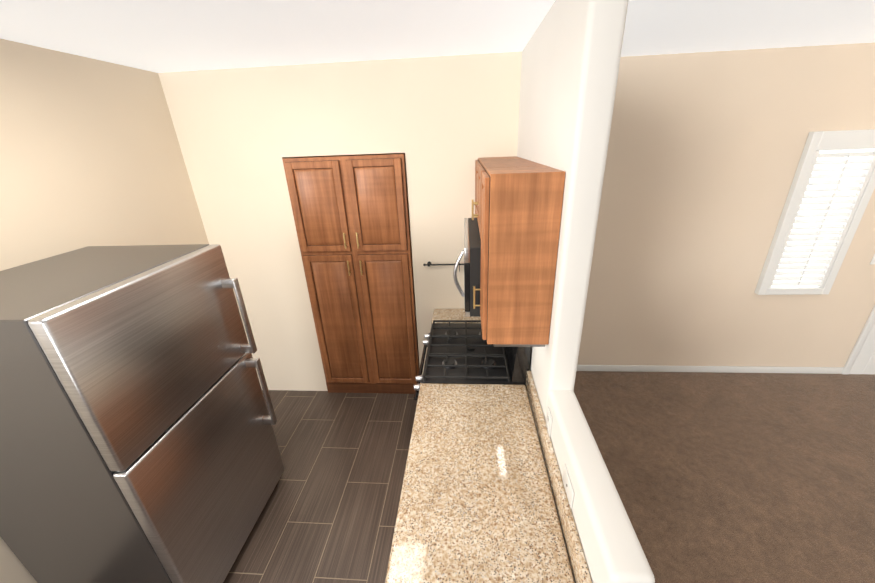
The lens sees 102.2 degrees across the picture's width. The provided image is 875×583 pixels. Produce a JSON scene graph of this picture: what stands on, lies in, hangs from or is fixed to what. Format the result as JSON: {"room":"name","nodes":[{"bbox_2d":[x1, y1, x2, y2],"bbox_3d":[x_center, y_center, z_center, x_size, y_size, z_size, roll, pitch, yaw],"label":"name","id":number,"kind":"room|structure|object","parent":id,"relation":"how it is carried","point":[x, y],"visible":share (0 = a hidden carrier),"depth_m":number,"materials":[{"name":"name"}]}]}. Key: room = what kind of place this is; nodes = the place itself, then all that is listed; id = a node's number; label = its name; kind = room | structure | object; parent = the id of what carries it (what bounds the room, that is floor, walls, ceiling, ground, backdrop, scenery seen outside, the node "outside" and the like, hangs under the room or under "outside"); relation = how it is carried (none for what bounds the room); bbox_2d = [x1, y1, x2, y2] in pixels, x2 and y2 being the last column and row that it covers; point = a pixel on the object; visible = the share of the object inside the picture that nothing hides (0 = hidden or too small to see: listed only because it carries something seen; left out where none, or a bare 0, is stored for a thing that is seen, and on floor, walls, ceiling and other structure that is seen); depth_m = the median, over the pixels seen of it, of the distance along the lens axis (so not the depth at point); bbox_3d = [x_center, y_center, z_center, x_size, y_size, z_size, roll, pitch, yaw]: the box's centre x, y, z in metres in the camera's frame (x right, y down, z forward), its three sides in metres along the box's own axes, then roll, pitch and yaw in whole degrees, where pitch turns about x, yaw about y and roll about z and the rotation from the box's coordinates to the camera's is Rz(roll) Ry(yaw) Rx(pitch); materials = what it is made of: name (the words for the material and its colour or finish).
{"room":"kitchen","nodes":[
{"label":"kitchen","id":0,"kind":"room"},
{"bbox_2d":[0,38,208,582],"bbox_3d":[-2.164,0.722,0.730,0.120,2.773,5.805,0,23,4],"label":"wall","id":1,"kind":"structure","parent":0,"point":[90,152],"depth_m":2.00,"materials":[{"name":"paint"}]},
{"bbox_2d":[223,390,417,582],"bbox_3d":[-0.786,2.015,1.181,2.780,0.060,6.045,0,23,4],"label":"floor","id":2,"kind":"structure","parent":0,"point":[328,514],"depth_m":2.50,"materials":[{"name":"brown tile"}]},
{"bbox_2d":[0,244,284,582],"bbox_3d":[-1.548,0.735,1.908,0.876,1.780,0.900,0,23,4],"label":"fridge","id":3,"kind":"object","parent":2,"relation":"on","point":[138,443],"visible":1,"depth_m":1.56,"materials":[{"name":"grey metal"}]},
{"bbox_2d":[282,153,420,393],"bbox_3d":[-0.658,-0.059,3.180,0.923,2.177,0.408,0,23,4],"label":"pantry cabinet","id":4,"kind":"object","parent":2,"relation":"on","point":[351,218],"visible":0.94,"depth_m":2.94,"materials":[{"name":"brown wood"}]},
{"bbox_2d":[414,320,530,399],"bbox_3d":[0.225,0.682,2.589,0.701,1.212,0.756,0,23,4],"label":"gas range","id":5,"kind":"object","parent":2,"relation":"on","point":[462,353],"visible":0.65,"depth_m":2.31,"materials":[{"name":"black metal"}]},
{"bbox_3d":[0.228,1.008,2.256,0.664,0.874,2.153,0,23,4],"label":"base cabinet","id":6,"kind":"object","parent":2,"relation":"on","visible":0},
{"bbox_2d":[385,309,591,582],"bbox_3d":[0.216,0.548,2.044,0.653,0.135,2.181,0,23,4],"label":"countertop","id":7,"kind":"structure","parent":6,"relation":"on","point":[477,504],"depth_m":1.44,"materials":[{"name":"beige stone"}]},
{"bbox_2d":[158,51,521,390],"bbox_3d":[-0.660,-0.307,3.001,2.540,2.773,0.120,0,23,4],"label":"wall","id":8,"kind":"structure","parent":0,"point":[223,120],"depth_m":2.62,"materials":[{"name":"paint"}]},
{"bbox_2d":[423,261,463,271],"bbox_3d":[0.210,-0.204,2.885,0.652,0.078,0.053,0,23,4],"label":"hooks","id":9,"kind":"object","parent":8,"relation":"attached to","point":[428,264],"visible":0.54,"depth_m":2.88,"materials":[{"name":"black"}]},
{"bbox_2d":[0,0,874,72],"bbox_3d":[1.307,-0.614,-0.105,7.190,0.080,6.045,0,23,4],"label":"ceiling","id":10,"kind":"structure","parent":0,"point":[159,36],"depth_m":1.75,"materials":[{"name":"paint"}]},
{"bbox_2d":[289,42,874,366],"bbox_3d":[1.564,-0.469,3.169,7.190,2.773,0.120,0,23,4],"label":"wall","id":11,"kind":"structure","parent":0,"point":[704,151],"depth_m":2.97,"materials":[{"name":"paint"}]},
{"bbox_2d":[754,129,874,294],"bbox_3d":[3.142,-0.591,2.896,0.587,1.335,0.066,0,23,4],"label":"window","id":12,"kind":"structure","parent":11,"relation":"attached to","point":[832,188],"depth_m":2.88,"materials":[{"name":"white"}]},
{"bbox_2d":[842,305,874,373],"bbox_3d":[4.460,-0.155,2.968,1.090,2.140,0.096,0,23,4],"label":"door frame","id":13,"kind":"structure","parent":11,"relation":"attached to","point":[861,359],"depth_m":3.35,"materials":[{"name":"white wood"}]},
{"bbox_2d":[870,254,874,263],"bbox_3d":[3.775,-0.286,3.009,0.115,0.118,0.012,0,23,4],"label":"light switch","id":14,"kind":"object","parent":11,"relation":"attached to","point":[872,261],"visible":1,"depth_m":3.02,"materials":[{"name":"white plastic"}]},
{"bbox_2d":[517,0,654,582],"bbox_3d":[0.600,0.064,2.012,0.120,2.773,2.555,0,23,4],"label":"wall","id":15,"kind":"structure","parent":0,"point":[571,56],"depth_m":1.30,"materials":[{"name":"paint"}]},
{"bbox_2d":[472,156,538,215],"bbox_3d":[0.386,-0.559,2.044,0.299,0.359,0.762,0,23,4],"label":"upper cabinet","id":16,"kind":"object","parent":15,"relation":"attached to","point":[513,159],"depth_m":2.12,"materials":[{"name":"brown wood"}]},
{"bbox_2d":[453,218,544,346],"bbox_3d":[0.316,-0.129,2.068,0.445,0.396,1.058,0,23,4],"label":"microwave","id":17,"kind":"object","parent":16,"relation":"attached to","point":[471,252],"visible":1,"depth_m":1.89,"materials":[{"name":"black"}]},
{"bbox_2d":[476,164,565,344],"bbox_3d":[0.356,-0.164,1.625,0.299,0.754,0.318,0,23,4],"label":"upper cabinet","id":18,"kind":"object","parent":15,"relation":"attached to","point":[518,202],"depth_m":1.47,"materials":[{"name":"brown wood"}]},
{"bbox_2d":[546,407,551,436],"bbox_3d":[0.506,0.599,1.609,0.009,0.120,0.076,0,23,4],"label":"outlet","id":19,"kind":"object","parent":15,"relation":"attached to","point":[549,422],"visible":0.92,"depth_m":1.59,"materials":[{"name":"white plastic"}]},
{"bbox_2d":[562,464,573,508],"bbox_3d":[0.485,0.724,1.317,0.008,0.082,0.125,0,23,4],"label":"outlet","id":20,"kind":"object","parent":15,"relation":"attached to","point":[568,487],"visible":0.98,"depth_m":1.30,"materials":[{"name":"white plastic"}]},
{"bbox_2d":[574,371,874,582],"bbox_3d":[2.798,1.985,0.898,4.410,0.072,6.045,0,23,4],"label":"floor","id":21,"kind":"structure","parent":0,"point":[716,477],"depth_m":2.53,"materials":[{"name":"brown carpet"}]},
{"bbox_3d":[4.884,0.673,0.178,0.120,2.773,5.805,0,23,4],"label":"wall","id":22,"kind":"structure","parent":0,"visible":0},
{"bbox_2d":[576,365,843,373],"bbox_3d":[2.378,0.782,3.572,3.171,0.073,0.012,0,23,4],"label":"baseboard","id":23,"kind":"structure","parent":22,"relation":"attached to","point":[728,369],"depth_m":3.52,"materials":[{"name":"white wood"}]}
]}

